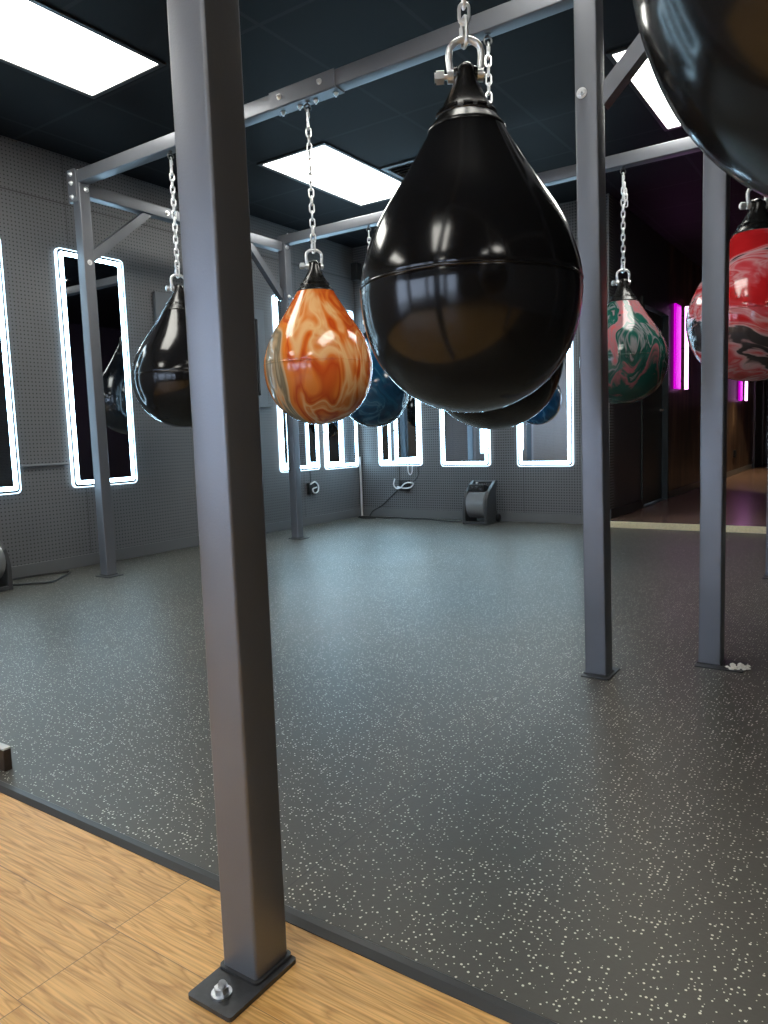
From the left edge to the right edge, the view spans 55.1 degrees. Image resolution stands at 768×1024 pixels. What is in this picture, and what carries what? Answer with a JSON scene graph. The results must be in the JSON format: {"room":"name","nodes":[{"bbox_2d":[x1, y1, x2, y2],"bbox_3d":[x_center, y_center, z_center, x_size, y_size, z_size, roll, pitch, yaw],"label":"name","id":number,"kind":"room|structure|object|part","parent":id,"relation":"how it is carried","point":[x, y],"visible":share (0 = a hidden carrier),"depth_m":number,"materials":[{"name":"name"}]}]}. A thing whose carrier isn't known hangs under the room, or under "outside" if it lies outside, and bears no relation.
{"room":"exercise studio","nodes":[
{"label":"exercise studio","id":0,"kind":"room"},
{"bbox_2d":[0,135,360,566],"bbox_3d":[-3.321,-0.856,3.758,0.120,3.105,10.830,2,7,34],"label":"wall","id":1,"kind":"structure","parent":0,"point":[50,518],"depth_m":5.40,"materials":[{"name":"grey paint"}]},
{"bbox_2d":[0,240,21,494],"bbox_3d":[-2.625,-0.930,4.644,0.029,1.675,0.550,2,7,34],"label":"mirror","id":2,"kind":"object","parent":1,"relation":"attached to","point":[10,477],"visible":1,"depth_m":4.84,"materials":[{"name":"grey mirror"}]},
{"bbox_2d":[21,462,68,467],"bbox_3d":[-2.344,-0.325,5.100,0.020,0.020,0.340,2,7,34],"label":"trim","id":3,"kind":"structure","parent":1,"relation":"attached to","point":[66,463],"depth_m":5.08,"materials":[{"name":"grey metal"}]},
{"bbox_2d":[54,247,137,487],"bbox_3d":[-2.102,-1.032,5.412,0.029,1.675,0.545,2,7,34],"label":"mirror","id":4,"kind":"object","parent":1,"relation":"attached to","point":[109,273],"visible":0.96,"depth_m":5.41,"materials":[{"name":"grey mirror"}]},
{"bbox_2d":[12,508,360,577],"bbox_3d":[-3.217,0.543,3.863,0.014,0.086,10.630,2,7,34],"label":"baseboard","id":5,"kind":"structure","parent":1,"relation":"attached to","point":[61,564],"depth_m":5.77,"materials":[{"name":"grey"}]},
{"bbox_2d":[153,291,271,407],"bbox_3d":[-1.446,-1.358,6.347,0.050,0.890,1.290,2,7,34],"label":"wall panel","id":6,"kind":"structure","parent":1,"relation":"in","point":[160,299],"depth_m":6.78,"materials":[{"name":"grey"}]},
{"bbox_3d":[-1.461,-1.369,6.356,0.011,0.690,1.050,2,7,34],"label":"pane","id":7,"kind":"part","parent":6,"relation":"part of","materials":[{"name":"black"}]},
{"bbox_2d":[271,295,319,472],"bbox_3d":[-0.856,-1.240,7.238,0.029,1.675,0.585,2,7,34],"label":"mirror","id":8,"kind":"object","parent":1,"relation":"attached to","point":[309,448],"visible":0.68,"depth_m":7.29,"materials":[{"name":"grey mirror"}]},
{"bbox_2d":[307,482,317,494],"bbox_3d":[-0.727,-0.241,7.476,0.036,0.120,0.125,2,7,34],"label":"wall outlet","id":9,"kind":"object","parent":1,"relation":"attached to","point":[309,487],"visible":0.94,"depth_m":7.44,"materials":[{"name":"black plastic"}]},
{"bbox_2d":[310,481,318,493],"bbox_3d":[-0.697,-0.248,7.452,0.025,0.128,0.124,3,8,39],"label":"cable bundle","id":10,"kind":"object","parent":9,"relation":"attached to","point":[314,481],"visible":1,"depth_m":7.44,"materials":[{"name":"white plastic"}]},
{"bbox_2d":[323,310,358,469],"bbox_3d":[-0.475,-1.300,7.797,0.029,1.675,0.570,2,7,34],"label":"mirror","id":11,"kind":"object","parent":1,"relation":"attached to","point":[340,438],"visible":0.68,"depth_m":7.84,"materials":[{"name":"grey mirror"}]},
{"bbox_2d":[359,457,362,515],"bbox_3d":[-0.254,-0.284,8.166,0.016,0.656,0.018,2,7,34],"label":"cable cover","id":12,"kind":"object","parent":1,"relation":"attached to","point":[359,457],"visible":1,"depth_m":8.16,"materials":[{"name":"white plastic"}]},
{"bbox_2d":[0,516,767,1023],"bbox_3d":[0.512,0.769,1.348,9.220,0.103,10.830,2,7,34],"label":"floor","id":13,"kind":"structure","parent":0,"point":[457,800],"depth_m":1.86,"materials":[{"name":"grey rubber"}]},
{"bbox_2d":[0,742,11,770],"bbox_3d":[-1.087,0.668,2.043,0.162,0.064,0.022,2,7,34],"label":"wooden block","id":14,"kind":"object","parent":13,"relation":"on","point":[5,750],"visible":1,"depth_m":2.00,"materials":[{"name":"brown wood"}]},
{"bbox_2d":[0,539,12,591],"bbox_3d":[-2.496,0.291,4.507,0.293,0.409,0.299,1,6,24],"label":"floor fan","id":15,"kind":"object","parent":13,"relation":"on","point":[6,580],"depth_m":4.55,"materials":[{"name":"grey plastic"}]},
{"bbox_2d":[13,571,70,585],"bbox_3d":[-2.328,0.444,4.910,0.389,0.013,0.405,-3,6,-12],"label":"power cord","id":16,"kind":"object","parent":13,"relation":"on","point":[67,572],"visible":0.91,"depth_m":4.93,"materials":[{"name":"black rubber"}]},
{"bbox_2d":[0,780,558,1023],"bbox_3d":[0.300,0.755,1.034,9.020,0.008,0.034,2,7,34],"label":"trim","id":17,"kind":"structure","parent":13,"relation":"on","point":[511,1013],"depth_m":1.29,"materials":[{"name":"grey"}]},
{"bbox_2d":[167,0,647,1022],"bbox_3d":[0.957,-0.600,1.290,1.888,2.606,1.915,2,7,34],"label":"rack","id":18,"kind":"object","parent":13,"relation":"on","point":[204,35],"visible":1,"depth_m":1.14,"materials":[{"name":"metal"}]},
{"bbox_3d":[-0.258,-0.543,1.097,0.076,2.598,0.076,2,7,34],"label":"post","id":19,"kind":"part","parent":18,"relation":"part of","materials":[{"name":"grey metal"}]},
{"bbox_3d":[-0.228,0.756,1.197,0.096,0.008,0.154,2,7,34],"label":"plate","id":20,"kind":"part","parent":18,"relation":"part of","materials":[{"name":"black metal"}]},
{"bbox_2d":[457,0,470,49],"bbox_3d":[0.177,-1.470,1.703,0.030,0.756,0.035,-8,8,-44],"label":"chain","id":21,"kind":"object","parent":18,"relation":"hanging from","point":[464,21],"visible":1,"depth_m":1.73,"materials":[{"name":"grey metal"}]},
{"bbox_2d":[360,36,583,412],"bbox_3d":[0.205,-0.685,1.782,0.537,0.882,0.537,3,8,42],"label":"bag","id":22,"kind":"object","parent":21,"relation":"hanging from","point":[471,289],"visible":1,"depth_m":1.61,"materials":[{"name":"black leather"}]},
{"bbox_3d":[0.713,-0.720,2.512,0.076,2.598,0.076,1,7,34],"label":"post","id":23,"kind":"part","parent":18,"relation":"part of","materials":[{"name":"grey metal"}]},
{"bbox_3d":[0.776,0.574,2.638,0.099,0.005,0.146,1,7,34],"label":"plate","id":24,"kind":"part","parent":18,"relation":"part of","materials":[{"name":"black metal"}]},
{"bbox_2d":[358,490,462,521],"bbox_3d":[0.303,-0.072,7.682,1.374,0.306,0.233,2,7,34],"label":"power cord","id":25,"kind":"object","parent":13,"relation":"on","point":[369,516],"visible":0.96,"depth_m":7.88,"materials":[{"name":"black rubber"}]},
{"bbox_2d":[67,0,767,672],"bbox_3d":[0.166,-0.915,4.457,3.993,2.636,2.300,2,7,34],"label":"rack","id":26,"kind":"object","parent":13,"relation":"on","point":[513,14],"visible":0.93,"depth_m":3.55,"materials":[{"name":"silver metal"}]},
{"bbox_3d":[-1.966,-2.086,4.735,0.085,0.200,0.092,2,7,34],"label":"corner plate","id":27,"kind":"part","parent":26,"relation":"part of","materials":[{"name":"grey metal"}]},
{"bbox_3d":[-1.904,-0.840,4.854,0.076,2.537,0.076,2,7,34],"label":"post","id":28,"kind":"part","parent":26,"relation":"part of","materials":[{"name":"grey metal"}]},
{"bbox_3d":[-1.847,0.426,4.955,0.145,0.005,0.120,2,7,34],"label":"plate","id":29,"kind":"part","parent":26,"relation":"part of","materials":[{"name":"grey metal"}]},
{"bbox_2d":[167,151,179,278],"bbox_3d":[-1.219,-1.721,4.275,0.036,0.714,0.030,-1,6,4],"label":"chain","id":30,"kind":"object","parent":26,"relation":"hanging from","point":[177,270],"visible":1,"depth_m":4.27,"materials":[{"name":"grey metal"}]},
{"bbox_2d":[131,273,191,426],"bbox_3d":[-1.191,-0.950,4.354,0.591,0.896,0.591,-2,6,2],"label":"bag","id":31,"kind":"object","parent":30,"relation":"hanging from","point":[160,369],"visible":0.56,"depth_m":4.14,"materials":[{"name":"black plastic"}]},
{"bbox_3d":[-0.808,-1.023,6.408,0.076,2.512,0.076,2,7,34],"label":"post","id":32,"kind":"part","parent":26,"relation":"part of","materials":[{"name":"grey metal"}]},
{"bbox_3d":[-0.750,0.230,6.510,0.145,0.005,0.125,2,7,34],"label":"plate","id":33,"kind":"part","parent":26,"relation":"part of","materials":[{"name":"grey metal"}]},
{"bbox_3d":[-0.410,-2.079,3.629,0.420,0.083,0.006,2,7,34],"label":"splice plate","id":34,"kind":"part","parent":26,"relation":"part of","materials":[{"name":"grey metal"}]},
{"bbox_3d":[-0.385,-2.042,3.668,0.420,0.006,0.078,2,7,34],"label":"splice plate","id":35,"kind":"part","parent":26,"relation":"part of","materials":[{"name":"grey metal"}]},
{"bbox_2d":[304,101,315,253],"bbox_3d":[-0.370,-1.674,3.702,0.035,0.734,0.030,0,6,23],"label":"chain","id":36,"kind":"object","parent":26,"relation":"hanging from","point":[313,244],"visible":1,"depth_m":3.70,"materials":[{"name":"grey metal"}]},
{"bbox_2d":[263,248,372,423],"bbox_3d":[-0.342,-0.897,3.782,0.561,0.888,0.561,-1,6,11],"label":"bag","id":37,"kind":"object","parent":36,"relation":"hanging from","point":[318,365],"visible":1,"depth_m":3.60,"materials":[{"name":"orange plastic"}]},
{"bbox_2d":[366,226,370,249],"bbox_3d":[-0.111,-1.909,5.821,0.035,0.678,0.030,3,8,42],"label":"chain","id":38,"kind":"object","parent":26,"relation":"hanging from","point":[368,231],"visible":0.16,"depth_m":5.79,"materials":[{"name":"grey metal"}]},
{"bbox_2d":[349,321,408,426],"bbox_3d":[-0.083,-1.143,5.899,0.564,0.921,0.564,-3,6,-6],"label":"bag","id":39,"kind":"object","parent":38,"relation":"hanging from","point":[384,402],"visible":0.38,"depth_m":5.71,"materials":[{"name":"blue"}]},
{"bbox_2d":[483,32,492,102],"bbox_3d":[0.448,-1.667,3.145,0.036,0.705,0.030,2,7,33],"label":"chain","id":40,"kind":"object","parent":26,"relation":"hanging from","point":[487,35],"visible":0.41,"depth_m":3.12,"materials":[{"name":"grey metal"}]},
{"bbox_2d":[445,360,563,429],"bbox_3d":[0.477,-0.856,3.228,0.607,0.985,0.607,-3,6,-11],"label":"bag","id":41,"kind":"object","parent":40,"relation":"hanging from","point":[519,412],"visible":0.17,"depth_m":3.12,"materials":[{"name":"black leather"}]},
{"bbox_2d":[620,166,627,272],"bbox_3d":[1.535,-1.863,4.710,0.046,0.655,0.042,1,7,28],"label":"chain","id":42,"kind":"object","parent":26,"relation":"hanging from","point":[624,195],"visible":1,"depth_m":4.70,"materials":[{"name":"grey metal"}]},
{"bbox_2d":[579,268,668,403],"bbox_3d":[1.553,-1.137,4.783,0.556,0.864,0.556,-7,8,-39],"label":"bag","id":43,"kind":"object","parent":42,"relation":"hanging from","point":[638,354],"visible":0.73,"depth_m":4.59,"materials":[{"name":"green"}]},
{"bbox_3d":[1.160,-0.712,2.578,0.076,2.537,0.076,2,7,34],"label":"post","id":44,"kind":"part","parent":26,"relation":"part of","materials":[{"name":"grey metal"}]},
{"bbox_3d":[1.225,0.554,2.678,0.160,0.005,0.125,2,7,34],"label":"plate","id":45,"kind":"part","parent":26,"relation":"part of","materials":[{"name":"black metal"}]},
{"bbox_3d":[2.179,-0.899,4.072,0.076,2.537,0.076,2,7,34],"label":"post","id":46,"kind":"part","parent":26,"relation":"part of","materials":[{"name":"grey metal"}]},
{"bbox_2d":[462,480,500,524],"bbox_3d":[0.938,-0.098,7.163,0.299,0.409,0.293,2,7,31],"label":"floor fan","id":47,"kind":"object","parent":13,"relation":"on","point":[479,500],"depth_m":7.08,"materials":[{"name":"grey plastic"}]},
{"bbox_3d":[0.838,-0.100,7.214,0.030,0.409,0.280,2,7,31],"label":"frame","id":48,"kind":"part","parent":47,"relation":"part of","materials":[{"name":"grey plastic"}]},
{"bbox_3d":[0.913,-0.225,7.140,0.170,0.092,0.123,2,7,31],"label":"control panel","id":49,"kind":"part","parent":47,"relation":"part of","materials":[{"name":"black plastic"}]},
{"bbox_3d":[0.985,-0.295,7.234,0.195,0.026,0.025,2,7,31],"label":"handle","id":50,"kind":"part","parent":47,"relation":"part of","materials":[{"name":"grey plastic"}]},
{"bbox_3d":[1.031,-0.094,7.099,0.030,0.409,0.280,2,7,31],"label":"frame","id":51,"kind":"part","parent":47,"relation":"part of","materials":[{"name":"grey plastic"}]},
{"bbox_2d":[610,521,765,533],"bbox_3d":[3.478,0.160,5.541,3.650,0.054,0.028,2,7,34],"label":"trim","id":52,"kind":"structure","parent":13,"relation":"on","point":[615,524],"depth_m":6.21,"materials":[{"name":"beige wood"}]},
{"bbox_2d":[724,663,750,669],"bbox_3d":[1.268,0.549,2.628,0.090,0.011,0.070,-3,6,-6],"label":"rubble","id":53,"kind":"object","parent":13,"relation":"on","point":[733,666],"visible":1,"depth_m":2.62,"materials":[{"name":"beige stone"}]},
{"bbox_2d":[0,0,767,268],"bbox_3d":[3.316,-2.752,5.303,9.220,0.100,21.200,2,7,34],"label":"ceiling","id":54,"kind":"structure","parent":0,"point":[384,121],"depth_m":4.52,"materials":[{"name":"black tile"}]},
{"bbox_2d":[0,0,165,98],"bbox_3d":[-1.800,-2.347,3.598,0.640,0.012,1.300,2,7,34],"label":"recessed light","id":55,"kind":"object","parent":54,"relation":"in","point":[37,38],"visible":1,"depth_m":3.80,"materials":[{"name":"white plastic"}]},
{"bbox_2d":[257,141,401,206],"bbox_3d":[-0.308,-2.621,5.784,0.640,0.012,1.300,2,7,34],"label":"recessed light","id":56,"kind":"object","parent":54,"relation":"in","point":[336,172],"visible":0.87,"depth_m":5.69,"materials":[{"name":"white plastic"}]},
{"bbox_2d":[380,158,414,179],"bbox_3d":[0.388,-2.632,5.679,0.600,0.022,0.600,2,7,34],"label":"ceiling vent","id":57,"kind":"object","parent":54,"relation":"in","point":[387,169],"visible":0.17,"depth_m":5.59,"materials":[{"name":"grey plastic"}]},
{"bbox_2d":[606,44,681,130],"bbox_3d":[1.833,-2.548,4.356,0.640,0.012,1.300,2,7,34],"label":"recessed light","id":58,"kind":"object","parent":54,"relation":"in","point":[644,84],"visible":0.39,"depth_m":4.49,"materials":[{"name":"white plastic"}]},
{"bbox_2d":[352,193,613,514],"bbox_3d":[0.888,-1.368,7.364,2.770,3.005,0.120,2,7,34],"label":"wall","id":59,"kind":"structure","parent":0,"point":[547,489],"depth_m":7.26,"materials":[{"name":"grey paint"}]},
{"bbox_2d":[350,262,362,280],"bbox_3d":[-0.277,-2.551,7.840,0.090,0.180,0.159,2,7,34],"label":"wall speaker","id":60,"kind":"object","parent":59,"relation":"attached to","point":[356,269],"visible":0.8,"depth_m":7.78,"materials":[{"name":"black plastic"}]},
{"bbox_2d":[378,395,422,465],"bbox_3d":[0.148,-1.325,7.782,0.540,1.675,0.029,2,7,34],"label":"mirror","id":61,"kind":"object","parent":59,"relation":"attached to","point":[399,441],"visible":0.38,"depth_m":7.79,"materials":[{"name":"grey mirror"}]},
{"bbox_2d":[399,480,410,490],"bbox_3d":[0.219,-0.282,7.861,0.125,0.120,0.036,2,7,34],"label":"wall outlet","id":62,"kind":"object","parent":59,"relation":"attached to","point":[402,482],"visible":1,"depth_m":7.84,"materials":[{"name":"black plastic"}]},
{"bbox_2d":[393,479,413,488],"bbox_3d":[0.206,-0.299,7.823,0.266,0.112,0.026,2,7,36],"label":"cable bundle","id":63,"kind":"object","parent":62,"relation":"attached to","point":[412,483],"visible":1,"depth_m":7.82,"materials":[{"name":"white plastic"}]},
{"bbox_2d":[439,409,490,466],"bbox_3d":[0.793,-1.293,7.345,0.555,1.675,0.029,2,7,34],"label":"mirror","id":64,"kind":"object","parent":59,"relation":"attached to","point":[461,444],"visible":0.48,"depth_m":7.41,"materials":[{"name":"grey mirror"}]},
{"bbox_2d":[363,508,582,523],"bbox_3d":[0.904,0.037,7.448,2.755,0.086,0.014,2,7,34],"label":"baseboard","id":65,"kind":"structure","parent":59,"relation":"attached to","point":[439,514],"depth_m":7.52,"materials":[{"name":"grey"}]},
{"bbox_2d":[517,342,573,466],"bbox_3d":[1.493,-1.263,6.872,0.555,1.675,0.029,2,7,34],"label":"mirror","id":66,"kind":"object","parent":59,"relation":"attached to","point":[547,438],"visible":0.38,"depth_m":6.86,"materials":[{"name":"grey mirror"}]},
{"bbox_2d":[613,197,667,507],"bbox_3d":[2.570,-1.437,7.480,0.120,3.005,1.970,2,7,34],"label":"wall","id":67,"kind":"structure","parent":0,"point":[627,417],"depth_m":7.16,"materials":[{"name":"grey paint"}]},
{"bbox_2d":[610,499,641,518],"bbox_3d":[2.346,-0.031,7.103,0.014,0.090,1.050,2,7,34],"label":"baseboard","id":68,"kind":"structure","parent":67,"relation":"attached to","point":[622,510],"depth_m":7.03,"materials":[{"name":"black"}]},
{"bbox_2d":[641,296,669,507],"bbox_3d":[2.869,-1.149,7.902,0.118,2.114,1.120,2,7,34],"label":"door","id":69,"kind":"structure","parent":67,"relation":"in","point":[655,408],"depth_m":8.11,"materials":[{"name":"grey paint"}]},
{"bbox_2d":[669,464,752,497],"bbox_3d":[5.057,-0.524,11.076,0.014,0.080,6.420,2,7,34],"label":"baseboard","id":70,"kind":"structure","parent":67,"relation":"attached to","point":[675,492],"depth_m":9.51,"materials":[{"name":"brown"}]},
{"bbox_2d":[610,463,766,526],"bbox_3d":[6.457,-0.386,9.908,3.850,0.052,10.600,2,7,34],"label":"floor","id":71,"kind":"structure","parent":0,"point":[746,491],"depth_m":7.48,"materials":[{"name":"brown laminate"}]},
{"bbox_2d":[667,242,765,490],"bbox_3d":[5.443,-1.966,11.691,0.120,3.005,8.280,2,7,34],"label":"wall","id":72,"kind":"structure","parent":0,"point":[684,276],"depth_m":9.23,"materials":[{"name":"black paint"}]},
{"bbox_2d":[674,303,688,388],"bbox_3d":[3.463,-1.920,8.585,0.091,0.960,0.376,2,7,34],"label":"tube light","id":73,"kind":"object","parent":72,"relation":"attached to","point":[677,308],"visible":1,"depth_m":8.56,"materials":[{"name":"purple"}]},
{"bbox_2d":[674,303,680,388],"bbox_3d":[3.409,-1.916,8.558,0.025,0.960,0.270,2,7,34],"label":"diffuser","id":74,"kind":"object","parent":73,"relation":"attached to","point":[677,308],"depth_m":8.51,"materials":[{"name":"purple"}]},
{"bbox_2d":[733,450,736,457],"bbox_3d":[5.734,-0.952,12.033,0.036,0.120,0.125,2,7,34],"label":"wall outlet","id":75,"kind":"object","parent":72,"relation":"attached to","point":[734,451],"visible":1,"depth_m":11.98,"materials":[{"name":"black plastic"}]},
{"bbox_2d":[739,381,747,400],"bbox_3d":[6.014,-2.359,12.326,0.091,0.980,0.376,2,7,34],"label":"tube light","id":76,"kind":"object","parent":72,"relation":"attached to","point":[740,382],"visible":0.38,"depth_m":12.41,"materials":[{"name":"purple"}]},
{"bbox_2d":[739,381,742,400],"bbox_3d":[5.960,-2.355,12.300,0.025,0.980,0.270,2,7,34],"label":"diffuser","id":77,"kind":"object","parent":76,"relation":"attached to","point":[740,382],"depth_m":12.30,"materials":[{"name":"purple"}]},
{"bbox_2d":[753,380,764,467],"bbox_3d":[7.220,-1.954,14.180,0.029,2.144,1.200,2,7,34],"label":"door","id":78,"kind":"structure","parent":72,"relation":"attached to","point":[759,386],"depth_m":14.21,"materials":[{"name":"grey"}]},
{"bbox_2d":[765,380,767,462],"bbox_3d":[9.357,-2.344,14.085,3.890,3.005,0.120,2,7,34],"label":"wall","id":79,"kind":"structure","parent":0,"point":[766,431],"depth_m":15.12,"materials":[{"name":"grey"}]},
{"bbox_3d":[0.454,-1.429,0.501,0.040,0.610,0.039,-2,6,0],"label":"chain","id":80,"kind":"object","parent":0,"visible":0},
{"bbox_2d":[633,0,767,197],"bbox_3d":[0.478,-0.704,0.575,0.554,0.907,0.554,1,6,25],"label":"bag","id":81,"kind":"object","parent":80,"relation":"hanging from","point":[708,59],"visible":1,"depth_m":0.61,"materials":[{"name":"black"}]},
{"bbox_3d":[1.653,-1.750,3.254,0.040,0.643,0.039,-2,6,0],"label":"chain","id":82,"kind":"object","parent":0,"visible":0},
{"bbox_2d":[685,188,767,380],"bbox_3d":[1.678,-1.029,3.327,0.585,0.867,0.585,-5,6,-25],"label":"bag","id":83,"kind":"object","parent":82,"relation":"hanging from","point":[748,257],"visible":0.73,"depth_m":3.17,"materials":[{"name":"red"}]}
]}

